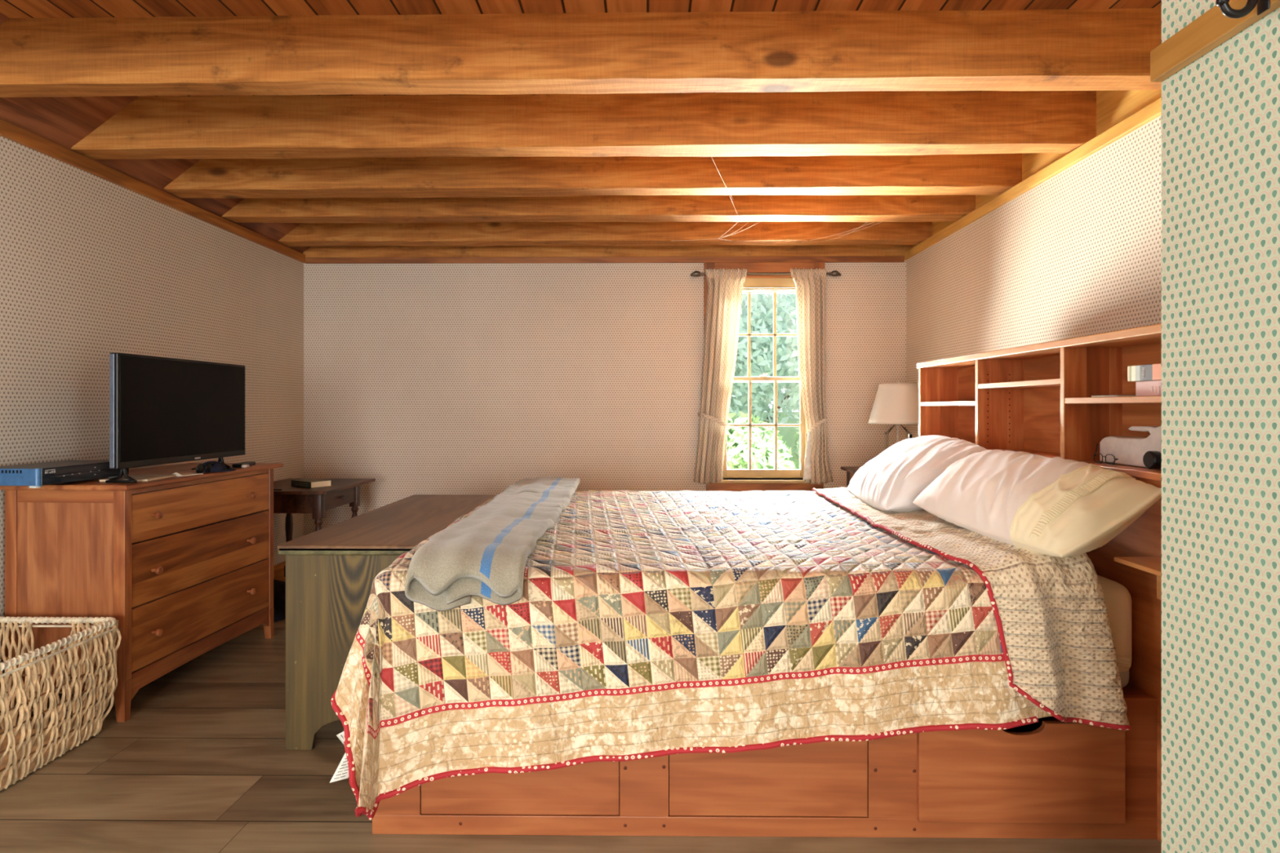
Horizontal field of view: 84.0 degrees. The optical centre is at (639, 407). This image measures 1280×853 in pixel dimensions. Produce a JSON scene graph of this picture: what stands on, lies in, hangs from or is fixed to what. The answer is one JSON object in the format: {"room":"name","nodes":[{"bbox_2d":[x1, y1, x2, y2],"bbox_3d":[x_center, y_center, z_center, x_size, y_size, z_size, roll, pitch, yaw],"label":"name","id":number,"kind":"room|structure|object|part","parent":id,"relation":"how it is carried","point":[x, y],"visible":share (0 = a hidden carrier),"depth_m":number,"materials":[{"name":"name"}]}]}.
{"room":"bedroom","nodes":[
{"label":"bedroom","id":0,"kind":"room"},
{"bbox_2d":[0,136,303,677],"bbox_3d":[-2.364,0.060,0.186,0.140,2.080,9.120,0,0,1],"label":"wall","id":1,"kind":"structure","parent":0,"point":[92,267],"depth_m":3.03,"materials":[{"name":"paper"}]},
{"bbox_2d":[0,560,285,713],"bbox_3d":[-2.254,1.035,3.035,0.018,0.130,3.420,0,0,1],"label":"baseboard","id":2,"kind":"structure","parent":1,"relation":"attached to","point":[278,569],"depth_m":4.40,"materials":[{"name":"brown wood"}]},
{"bbox_2d":[0,119,305,262],"bbox_3d":[-2.311,-0.991,0.185,0.066,0.055,9.120,0,0,1],"label":"trim","id":3,"kind":"structure","parent":1,"relation":"attached to","point":[8,131],"depth_m":3.13,"materials":[{"name":"brown wood"}]},
{"bbox_2d":[0,13,310,253],"bbox_3d":[-2.202,-1.133,0.184,0.384,0.265,9.120,0,0,1],"label":"ceiling","id":4,"kind":"structure","parent":1,"relation":"attached to","point":[64,122],"depth_m":2.79,"materials":[{"name":"brown wood"}]},
{"bbox_2d":[0,618,1161,852],"bbox_3d":[-0.243,1.130,0.113,4.704,0.060,9.620,0,0,1],"label":"floor","id":5,"kind":"structure","parent":0,"point":[201,762],"depth_m":1.98,"materials":[{"name":"brown wood"}]},
{"bbox_2d":[0,616,121,791],"bbox_3d":[-2.019,0.907,2.090,0.471,0.379,0.726,0,0,1],"label":"wicker basket","id":6,"kind":"object","parent":5,"relation":"on","point":[25,749],"visible":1,"depth_m":2.26,"materials":[{"name":"beige wicker"}]},
{"bbox_2d":[0,461,283,722],"bbox_3d":[-1.969,0.663,2.971,0.507,0.874,0.988,0,0,3],"label":"dresser","id":7,"kind":"object","parent":5,"relation":"on","point":[184,566],"depth_m":2.60,"materials":[{"name":"brown wood"}]},
{"bbox_3d":[-2.219,0.695,2.524,0.042,0.811,0.034,0,0,3],"label":"leg","id":8,"kind":"part","parent":7,"relation":"part of","materials":[{"name":"brown wood"}]},
{"bbox_2d":[0,460,128,488],"bbox_3d":[-2.105,0.236,2.560,0.238,0.066,0.401,0,0,2],"label":"recorder","id":9,"kind":"object","parent":7,"relation":"on","point":[36,475],"visible":0.95,"depth_m":2.46,"materials":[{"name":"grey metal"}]},
{"bbox_3d":[-2.008,0.232,2.370,0.026,0.057,0.026,0,0,2],"label":"corner post","id":10,"kind":"part","parent":9,"relation":"part of","materials":[{"name":"blue metal"}]},
{"bbox_3d":[-1.992,0.232,2.563,0.009,0.057,0.388,0,0,2],"label":"panel","id":11,"kind":"part","parent":9,"relation":"part of","materials":[{"name":"black plastic"}]},
{"bbox_3d":[-2.021,0.975,2.510,0.356,0.050,0.018,0,0,3],"label":"rail","id":12,"kind":"part","parent":7,"relation":"part of","materials":[{"name":"wood"}]},
{"bbox_3d":[-2.021,0.312,2.510,0.356,0.046,0.018,0,0,3],"label":"rail","id":13,"kind":"part","parent":7,"relation":"part of","materials":[{"name":"brown wood"}]},
{"bbox_3d":[-2.021,0.642,2.510,0.356,0.615,0.014,0,0,3],"label":"panel","id":14,"kind":"part","parent":7,"relation":"part of","materials":[{"name":"brown wood"}]},
{"bbox_3d":[-1.822,0.695,2.504,0.042,0.811,0.034,0,0,3],"label":"leg","id":15,"kind":"part","parent":7,"relation":"part of","materials":[{"name":"brown wood"}]},
{"bbox_2d":[98,474,176,481],"bbox_3d":[-1.890,0.266,2.684,0.169,0.008,0.194,0,0,-5],"label":"magazine","id":16,"kind":"object","parent":7,"relation":"on","point":[140,477],"visible":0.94,"depth_m":2.67,"materials":[{"name":"white paper"}]},
{"bbox_3d":[-1.780,0.829,2.620,0.038,0.029,0.029,0,0,3],"label":"knob","id":17,"kind":"part","parent":7,"relation":"part of","materials":[{"name":"brown wood"}]},
{"bbox_3d":[-1.780,0.600,2.620,0.038,0.029,0.029,0,0,3],"label":"knob","id":18,"kind":"part","parent":7,"relation":"part of","materials":[{"name":"brown wood"}]},
{"bbox_3d":[-1.780,0.397,2.620,0.038,0.029,0.029,0,0,3],"label":"knob","id":19,"kind":"part","parent":7,"relation":"part of","materials":[{"name":"brown wood"}]},
{"bbox_3d":[-2.211,0.635,2.969,0.010,0.690,0.857,0,0,3],"label":"panel","id":20,"kind":"part","parent":7,"relation":"part of","materials":[{"name":"brown wood"}]},
{"bbox_2d":[105,352,244,483],"bbox_3d":[-1.845,0.037,2.888,0.104,0.463,0.767,0,0,2],"label":"television","id":21,"kind":"object","parent":7,"relation":"on","point":[162,411],"visible":0.9,"depth_m":2.78,"materials":[{"name":"black plastic"}]},
{"bbox_3d":[-1.860,0.012,2.507,0.016,0.402,0.005,0,0,2],"label":"trim","id":22,"kind":"part","parent":21,"relation":"part of","materials":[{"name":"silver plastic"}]},
{"bbox_2d":[173,472,203,476],"bbox_3d":[-1.806,0.262,2.833,0.060,0.016,0.100,0,0,13],"label":"envelope","id":23,"kind":"object","parent":7,"relation":"on","point":[176,473],"visible":0.8,"depth_m":2.82,"materials":[{"name":"white paper"}]},
{"bbox_3d":[-1.793,0.992,2.949,0.023,0.093,0.857,0,0,3],"label":"rail","id":24,"kind":"part","parent":7,"relation":"part of","materials":[{"name":"brown wood"}]},
{"bbox_3d":[-1.793,0.298,2.949,0.023,0.019,0.857,0,0,3],"label":"rail","id":25,"kind":"part","parent":7,"relation":"part of","materials":[{"name":"brown wood"}]},
{"bbox_3d":[-1.792,0.829,2.949,0.022,0.223,0.854,0,0,3],"label":"drawer","id":26,"kind":"part","parent":7,"relation":"part of","materials":[{"name":"brown wood"}]},
{"bbox_3d":[-1.792,0.600,2.949,0.022,0.223,0.854,0,0,3],"label":"drawer","id":27,"kind":"part","parent":7,"relation":"part of","materials":[{"name":"brown wood"}]},
{"bbox_3d":[-1.792,0.397,2.949,0.022,0.171,0.854,0,0,3],"label":"drawer","id":28,"kind":"part","parent":7,"relation":"part of","materials":[{"name":"brown wood"}]},
{"bbox_2d":[191,462,213,473],"bbox_3d":[-1.799,0.249,2.921,0.039,0.042,0.114,0,0,1],"label":"sunglasses","id":29,"kind":"object","parent":7,"relation":"on","point":[200,468],"visible":0.99,"depth_m":2.91,"materials":[{"name":"black plastic"}]},
{"bbox_3d":[-1.789,0.247,3.009,0.147,0.042,0.130,0,0,1],"label":"cap","id":30,"kind":"part","parent":7,"relation":"part of","materials":[{"name":"fabric"}]},
{"bbox_2d":[231,461,255,467],"bbox_3d":[-1.814,0.261,3.258,0.044,0.018,0.150,0,0,-7],"label":"remote control","id":31,"kind":"object","parent":7,"relation":"on","point":[250,463],"visible":0.98,"depth_m":3.22,"materials":[{"name":"black plastic"}]},
{"bbox_2d":[241,464,249,467],"bbox_3d":[-1.768,0.263,3.185,0.025,0.014,0.028,0,0,1],"label":"case","id":32,"kind":"object","parent":7,"relation":"on","point":[242,465],"visible":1,"depth_m":3.18,"materials":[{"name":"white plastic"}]},
{"bbox_3d":[-1.751,0.600,3.204,0.038,0.029,0.029,0,0,3],"label":"knob","id":33,"kind":"part","parent":7,"relation":"part of","materials":[{"name":"brown wood"}]},
{"bbox_3d":[-1.751,0.829,3.204,0.038,0.029,0.029,0,0,3],"label":"knob","id":34,"kind":"part","parent":7,"relation":"part of","materials":[{"name":"brown wood"}]},
{"bbox_3d":[-1.751,0.397,3.204,0.038,0.029,0.029,0,0,3],"label":"knob","id":35,"kind":"part","parent":7,"relation":"part of","materials":[{"name":"brown wood"}]},
{"bbox_3d":[-1.778,0.695,3.394,0.042,0.811,0.034,0,0,3],"label":"leg","id":36,"kind":"part","parent":7,"relation":"part of","materials":[{"name":"brown wood"}]},
{"bbox_2d":[273,579,285,622],"bbox_3d":[-1.941,0.993,3.700,0.296,0.210,0.196,0,0,1],"label":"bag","id":37,"kind":"object","parent":5,"relation":"on","point":[279,587],"visible":0.23,"depth_m":3.65,"materials":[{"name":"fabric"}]},
{"bbox_2d":[273,478,375,577],"bbox_3d":[-1.951,0.774,4.154,0.550,0.652,0.695,0,0,1],"label":"side table","id":38,"kind":"object","parent":5,"relation":"on","point":[291,500],"visible":0.38,"depth_m":3.93,"materials":[{"name":"brown wood"}]},
{"bbox_3d":[-2.162,0.784,4.382,0.048,0.632,0.048,0,0,1],"label":"leg","id":39,"kind":"part","parent":38,"relation":"part of","materials":[{"name":"brown wood"}]},
{"bbox_2d":[291,478,332,488],"bbox_3d":[-1.866,0.430,4.040,0.185,0.036,0.133,0,0,33],"label":"book","id":40,"kind":"object","parent":38,"relation":"on","point":[308,482],"visible":1,"depth_m":4.00,"materials":[{"name":"black paper"}]},
{"bbox_3d":[-1.761,0.784,3.897,0.048,0.632,0.048,0,0,1],"label":"leg","id":41,"kind":"part","parent":38,"relation":"part of","materials":[{"name":"brown wood"}]},
{"bbox_3d":[-1.752,0.523,4.137,0.020,0.100,0.425,0,0,1],"label":"drawer","id":42,"kind":"part","parent":38,"relation":"part of","materials":[{"name":"brown wood"}]},
{"bbox_3d":[-1.756,0.784,4.378,0.048,0.632,0.048,0,0,1],"label":"leg","id":43,"kind":"part","parent":38,"relation":"part of","materials":[{"name":"brown wood"}]},
{"bbox_2d":[277,494,496,750],"bbox_3d":[-0.927,0.769,2.928,0.444,0.661,1.328,0,0,1],"label":"chest","id":44,"kind":"object","parent":5,"relation":"on","point":[331,571],"visible":0.37,"depth_m":2.28,"materials":[{"name":"paint"}]},
{"bbox_3d":[-0.927,0.457,2.928,0.444,0.028,1.328,0,0,1],"label":"edge molding","id":45,"kind":"part","parent":44,"relation":"part of","materials":[{"name":"brown wood"}]},
{"bbox_3d":[-0.928,0.450,2.928,0.444,0.021,1.328,0,0,1],"label":"lid","id":46,"kind":"part","parent":44,"relation":"part of","materials":[{"name":"brown wood"}]},
{"bbox_2d":[372,323,1161,842],"bbox_3d":[0.417,0.444,2.487,2.201,1.312,1.882,0,0,1],"label":"bed","id":47,"kind":"object","parent":5,"relation":"on","point":[1055,779],"visible":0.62,"depth_m":1.82,"materials":[{"name":"brown wood"}]},
{"bbox_3d":[-0.309,0.919,1.839,0.511,0.258,0.018,0,0,1],"label":"drawer","id":48,"kind":"part","parent":47,"relation":"part of","materials":[{"name":"brown wood"}]},
{"bbox_3d":[0.323,0.920,1.833,2.028,0.360,0.022,0,0,1],"label":"rail","id":49,"kind":"part","parent":47,"relation":"part of","materials":[{"name":"brown wood"}]},
{"bbox_3d":[0.329,0.919,1.833,0.508,0.258,0.018,0,0,1],"label":"drawer","id":50,"kind":"part","parent":47,"relation":"part of","materials":[{"name":"brown wood"}]},
{"bbox_2d":[920,400,975,405],"bbox_3d":[1.422,-0.017,3.101,0.180,0.018,0.571,0,0,1],"label":"shelf","id":51,"kind":"object","parent":47,"relation":"attached to","point":[922,402],"depth_m":3.11,"materials":[{"name":"wood"}]},
{"bbox_2d":[977,377,1060,388],"bbox_3d":[1.416,-0.083,2.516,0.180,0.018,0.561,0,0,1],"label":"shelf","id":52,"kind":"object","parent":47,"relation":"attached to","point":[1040,383],"depth_m":2.60,"materials":[{"name":"wood"}]},
{"bbox_3d":[0.966,0.924,1.805,0.518,0.252,0.017,0,0,1],"label":"drawer","id":53,"kind":"part","parent":47,"relation":"part of","materials":[{"name":"brown wood"}]},
{"bbox_3d":[1.335,0.642,2.505,0.020,0.915,1.800,0,0,1],"label":"panel","id":54,"kind":"part","parent":47,"relation":"part of","materials":[{"name":"brown wood"}]},
{"bbox_3d":[1.512,0.450,2.503,0.012,1.300,1.800,0,0,1],"label":"headboard","id":55,"kind":"part","parent":47,"relation":"part of","materials":[{"name":"brown wood"}]},
{"bbox_2d":[1093,443,1118,465],"bbox_3d":[1.347,0.135,2.054,0.024,0.056,0.141,0,0,7],"label":"eyeglasses","id":56,"kind":"object","parent":47,"relation":"on","point":[1095,453],"visible":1,"depth_m":2.05,"materials":[{"name":"black metal"}]},
{"bbox_2d":[1064,395,1161,404],"bbox_3d":[1.409,-0.021,1.920,0.180,0.018,0.593,0,0,1],"label":"shelf","id":57,"kind":"object","parent":47,"relation":"attached to","point":[1068,399],"depth_m":2.01,"materials":[{"name":"wood"}]},
{"bbox_2d":[1091,395,1135,397],"bbox_3d":[1.383,-0.033,2.042,0.102,0.005,0.117,0,0,1],"label":"notepad","id":58,"kind":"object","parent":47,"relation":"on","point":[1095,396],"visible":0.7,"depth_m":2.01,"materials":[{"name":"white paper"}]},
{"bbox_2d":[1097,574,1131,687],"bbox_3d":[0.333,0.599,2.596,1.928,0.281,1.531,0,0,1],"label":"mattress","id":59,"kind":"object","parent":47,"relation":"on","point":[1117,598],"visible":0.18,"depth_m":1.83,"materials":[{"name":"beige fabric"}]},
{"bbox_2d":[329,487,1130,819],"bbox_3d":[0.174,0.664,2.581,2.063,0.664,1.866,0,0,1],"label":"quilt","id":60,"kind":"object","parent":59,"relation":"on","point":[644,624],"visible":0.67,"depth_m":1.80,"materials":[{"name":"multicoloured fabric"}]},
{"bbox_2d":[404,475,580,611],"bbox_3d":[-0.423,0.419,2.561,0.318,0.193,1.617,0,0,1],"label":"blanket","id":61,"kind":"object","parent":60,"relation":"on","point":[484,554],"visible":1,"depth_m":1.83,"materials":[{"name":"grey fabric"}]},
{"bbox_2d":[847,435,986,511],"bbox_3d":[1.094,0.261,2.863,0.423,0.295,0.723,0,0,1],"label":"pillow","id":62,"kind":"object","parent":60,"relation":"on","point":[891,481],"visible":0.81,"depth_m":2.64,"materials":[{"name":"white fabric"}]},
{"bbox_2d":[912,448,1161,557],"bbox_3d":[1.107,0.262,2.073,0.315,0.259,0.710,0,0,-9],"label":"pillow","id":63,"kind":"object","parent":60,"relation":"on","point":[1057,506],"visible":1,"depth_m":1.88,"materials":[{"name":"fabric"}]},
{"bbox_2d":[1099,425,1161,469],"bbox_3d":[1.404,0.101,1.977,0.127,0.125,0.306,0,0,1],"label":"plastic jug","id":64,"kind":"object","parent":47,"relation":"on","point":[1134,451],"visible":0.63,"depth_m":1.97,"materials":[{"name":"white plastic"}]},
{"bbox_2d":[1135,380,1161,395],"bbox_3d":[1.419,-0.051,1.829,0.133,0.041,0.225,0,0,0],"label":"book","id":65,"kind":"object","parent":47,"relation":"on","point":[1151,388],"visible":0.16,"depth_m":1.89,"materials":[{"name":"pink paper"}]},
{"bbox_2d":[1127,363,1161,381],"bbox_3d":[1.414,-0.093,1.853,0.138,0.043,0.230,0,0,2],"label":"book","id":66,"kind":"object","parent":65,"relation":"on","point":[1148,372],"visible":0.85,"depth_m":1.90,"materials":[{"name":"paper"}]},
{"bbox_2d":[840,466,860,487],"bbox_3d":[1.505,0.739,4.259,0.445,0.722,0.590,0,0,1],"label":"nightstand","id":67,"kind":"object","parent":5,"relation":"on","point":[851,471],"visible":0.07,"depth_m":4.47,"materials":[{"name":"brown wood"}]},
{"bbox_3d":[1.335,0.748,4.506,0.040,0.704,0.040,0,0,1],"label":"leg","id":68,"kind":"part","parent":67,"relation":"part of","materials":[{"name":"brown wood"}]},
{"bbox_3d":[1.328,0.462,4.261,0.016,0.123,0.460,0,0,1],"label":"drawer","id":69,"kind":"part","parent":67,"relation":"part of","materials":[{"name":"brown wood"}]},
{"bbox_2d":[867,381,918,442],"bbox_3d":[1.524,0.110,4.203,0.342,0.530,0.342,0,0,1],"label":"table lamp","id":70,"kind":"object","parent":67,"relation":"on","point":[896,404],"visible":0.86,"depth_m":4.09,"materials":[{"name":"beige fabric"}]},
{"bbox_3d":[1.524,-0.022,4.203,0.338,0.230,0.338,0,0,1],"label":"lamp shade","id":71,"kind":"part","parent":70,"relation":"part of","materials":[{"name":"white fabric"}]},
{"bbox_3d":[1.524,0.093,4.203,0.342,0.006,0.342,0,0,1],"label":"shade trim","id":72,"kind":"part","parent":70,"relation":"part of","materials":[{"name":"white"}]},
{"bbox_3d":[1.524,0.101,4.203,0.032,0.511,0.031,0,0,1],"label":"stem","id":73,"kind":"part","parent":70,"relation":"part of","materials":[{"name":"silver metal"}]},
{"bbox_3d":[1.524,0.232,4.203,0.144,0.287,0.144,0,0,1],"label":"glass","id":74,"kind":"part","parent":70,"relation":"part of","materials":[{"name":"glass"}]},
{"bbox_3d":[1.524,-0.137,4.203,0.213,0.006,0.213,0,0,1],"label":"shade trim","id":75,"kind":"part","parent":70,"relation":"part of","materials":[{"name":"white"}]},
{"bbox_2d":[0,0,1161,97],"bbox_3d":[-0.292,-1.260,0.163,4.604,0.050,9.520,0,0,1],"label":"ceiling","id":76,"kind":"structure","parent":0,"point":[9,8],"depth_m":2.18,"materials":[{"name":"brown wood"}]},
{"bbox_2d":[0,8,1161,97],"bbox_3d":[-0.270,-1.136,2.286,4.082,0.218,0.116,0,0,1],"label":"ceiling beam","id":77,"kind":"structure","parent":76,"relation":"attached to","point":[1079,49],"depth_m":2.23,"materials":[{"name":"brown wood"}]},
{"bbox_2d":[71,90,1096,159],"bbox_3d":[-0.264,-1.135,2.862,4.082,0.219,0.133,0,0,1],"label":"ceiling beam","id":78,"kind":"structure","parent":76,"relation":"attached to","point":[831,123],"depth_m":2.80,"materials":[{"name":"brown wood"}]},
{"bbox_2d":[164,153,1022,198],"bbox_3d":[-0.258,-1.135,3.407,4.081,0.220,0.149,0,0,1],"label":"ceiling beam","id":79,"kind":"structure","parent":76,"relation":"attached to","point":[996,174],"depth_m":3.34,"materials":[{"name":"brown wood"}]},
{"bbox_2d":[222,195,975,223],"bbox_3d":[-0.253,-1.135,3.884,4.081,0.220,0.158,0,0,1],"label":"ceiling beam","id":80,"kind":"structure","parent":76,"relation":"attached to","point":[593,208],"depth_m":3.81,"materials":[{"name":"brown wood"}]},
{"bbox_2d":[278,222,932,246],"bbox_3d":[-0.246,-1.136,4.465,4.081,0.218,0.158,0,0,1],"label":"ceiling beam","id":81,"kind":"structure","parent":76,"relation":"attached to","point":[438,233],"depth_m":4.39,"materials":[{"name":"brown wood"}]},
{"bbox_2d":[684,222,759,240],"bbox_3d":[0.426,-0.995,4.176,0.481,0.072,0.441,0,0,1],"label":"cobweb","id":82,"kind":"object","parent":81,"relation":"hanging from","point":[737,222],"visible":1,"depth_m":4.02,"materials":[{"name":"fabric"}]},
{"bbox_2d":[810,222,880,240],"bbox_3d":[1.204,-1.020,4.171,0.091,0.022,0.528,0,0,-26],"label":"cobweb","id":83,"kind":"object","parent":81,"relation":"hanging from","point":[873,222],"visible":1,"depth_m":4.10,"materials":[{"name":"fabric"}]},
{"bbox_2d":[303,260,906,535],"bbox_3d":[-0.241,-0.068,4.793,4.284,2.335,0.140,0,0,1],"label":"wall","id":84,"kind":"structure","parent":0,"point":[420,379],"depth_m":4.73,"materials":[{"name":"paper"}]},
{"bbox_2d":[305,256,904,263],"bbox_3d":[-0.242,-0.978,4.740,3.972,0.040,0.066,0,0,1],"label":"trim","id":85,"kind":"structure","parent":84,"relation":"attached to","point":[655,259],"depth_m":4.71,"materials":[{"name":"brown wood"}]},
{"bbox_2d":[302,244,912,257],"bbox_3d":[-0.222,-1.117,4.728,4.044,0.237,0.030,0,0,1],"label":"trim","id":86,"kind":"structure","parent":84,"relation":"attached to","point":[811,250],"depth_m":4.71,"materials":[{"name":"brown wood"}]},
{"bbox_2d":[689,270,840,276],"bbox_3d":[0.824,-0.878,4.668,0.990,0.040,0.051,0,0,1],"label":"curtain rod","id":87,"kind":"object","parent":84,"relation":"attached to","point":[696,273],"visible":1,"depth_m":4.65,"materials":[{"name":"grey metal"}]},
{"bbox_2d":[693,268,746,484],"bbox_3d":[0.525,-0.204,4.624,0.346,1.404,0.098,0,0,1],"label":"curtain","id":88,"kind":"object","parent":87,"relation":"hanging from","point":[725,286],"visible":1,"depth_m":4.62,"materials":[{"name":"beige fabric"}]},
{"bbox_2d":[790,268,833,484],"bbox_3d":[1.118,-0.204,4.612,0.280,1.404,0.094,0,0,-4],"label":"curtain","id":89,"kind":"object","parent":87,"relation":"hanging from","point":[811,284],"visible":1,"depth_m":4.62,"materials":[{"name":"beige fabric"}]},
{"bbox_2d":[703,262,827,491],"bbox_3d":[0.823,-0.202,4.759,0.820,1.513,0.185,0,0,1],"label":"window","id":90,"kind":"structure","parent":84,"relation":"in","point":[741,485],"depth_m":4.74,"materials":[{"name":"brown wood"}]},
{"bbox_3d":[0.825,0.130,4.756,0.549,0.669,0.030,0,0,1],"label":"sash","id":91,"kind":"part","parent":90,"relation":"part of","materials":[{"name":"beige paint"}]},
{"bbox_3d":[0.822,-0.906,4.700,0.660,0.103,0.022,0,0,1],"label":"head casing","id":92,"kind":"part","parent":90,"relation":"part of","materials":[{"name":"brown wood"}]},
{"bbox_3d":[0.822,-0.229,4.701,0.796,1.458,0.020,0,0,1],"label":"casing","id":93,"kind":"part","parent":90,"relation":"part of","materials":[{"name":"brown wood"}]},
{"bbox_3d":[0.823,-0.177,4.775,0.660,1.355,0.152,0,0,1],"label":"frame","id":94,"kind":"part","parent":90,"relation":"part of","materials":[{"name":"beige paint"}]},
{"bbox_3d":[0.825,-0.486,4.791,0.549,0.628,0.030,0,0,1],"label":"sash","id":95,"kind":"part","parent":90,"relation":"part of","materials":[{"name":"beige paint"}]},
{"bbox_2d":[742,286,795,291],"bbox_3d":[0.825,-0.814,4.723,0.535,0.083,0.032,0,0,1],"label":"window blind","id":96,"kind":"object","parent":90,"relation":"attached to","point":[744,288],"visible":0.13,"depth_m":4.71,"materials":[{"name":"beige fabric"}]},
{"bbox_3d":[0.822,0.488,4.689,0.820,0.020,0.045,0,0,1],"label":"sill","id":97,"kind":"part","parent":90,"relation":"part of","materials":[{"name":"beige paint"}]},
{"bbox_2d":[906,115,1161,439],"bbox_3d":[1.810,0.050,2.886,0.140,2.100,3.628,0,0,1],"label":"wall","id":98,"kind":"structure","parent":0,"point":[1078,253],"depth_m":3.00,"materials":[{"name":"paper"}]},
{"bbox_2d":[904,97,1161,260],"bbox_3d":[1.757,-0.998,2.912,0.066,0.052,3.577,0,0,1],"label":"trim","id":99,"kind":"structure","parent":98,"relation":"attached to","point":[1153,111],"depth_m":2.97,"materials":[{"name":"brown wood"}]},
{"bbox_2d":[912,89,1161,247],"bbox_3d":[1.804,-1.107,2.911,0.053,0.255,3.578,0,0,1],"label":"trim","id":100,"kind":"structure","parent":98,"relation":"attached to","point":[1113,107],"depth_m":2.72,"materials":[{"name":"brown wood"}]},
{"bbox_2d":[1161,0,1279,852],"bbox_3d":[1.315,-0.077,-1.644,1.030,2.355,5.542,0,0,1],"label":"wall","id":101,"kind":"structure","parent":0,"point":[1220,112],"depth_m":1.02,"materials":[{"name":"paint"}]},
{"bbox_2d":[1150,0,1279,82],"bbox_3d":[0.778,-0.552,0.362,0.086,0.096,1.541,0,0,1],"label":"hook rail","id":102,"kind":"object","parent":101,"relation":"attached to","point":[1227,19],"visible":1,"depth_m":1.02,"materials":[{"name":"brown wood"}]},
{"label":"outside","id":103,"kind":"structure","parent":0,"visible":0},
{"bbox_2d":[728,412,799,469],"bbox_3d":[4.822,1.186,29.149,49.000,1.870,48.000,0,0,1],"label":"lawn","id":104,"kind":"structure","parent":103,"point":[788,433],"depth_m":31.39,"materials":[{"name":"green plant"}]},
{"bbox_2d":[727,411,795,469],"bbox_3d":[1.252,1.078,9.398,1.609,2.064,1.571,0,0,1],"label":"shrub","id":105,"kind":"object","parent":104,"relation":"on","point":[762,446],"visible":0.21,"depth_m":9.02,"materials":[{"name":"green plant"}]},
{"bbox_2d":[728,293,799,433],"bbox_3d":[2.397,-0.711,15.491,3.947,5.080,3.902,0,0,1],"label":"tree","id":106,"kind":"object","parent":104,"relation":"on","point":[762,317],"visible":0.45,"depth_m":14.49,"materials":[{"name":"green plant"}]},
{"bbox_2d":[793,427,799,469],"bbox_3d":[3.138,0.964,10.166,1.876,2.194,1.878,0,0,1],"label":"shrub","id":107,"kind":"object","parent":104,"relation":"on","point":[797,461],"visible":0.02,"depth_m":10.33,"materials":[{"name":"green plant"}]}
]}

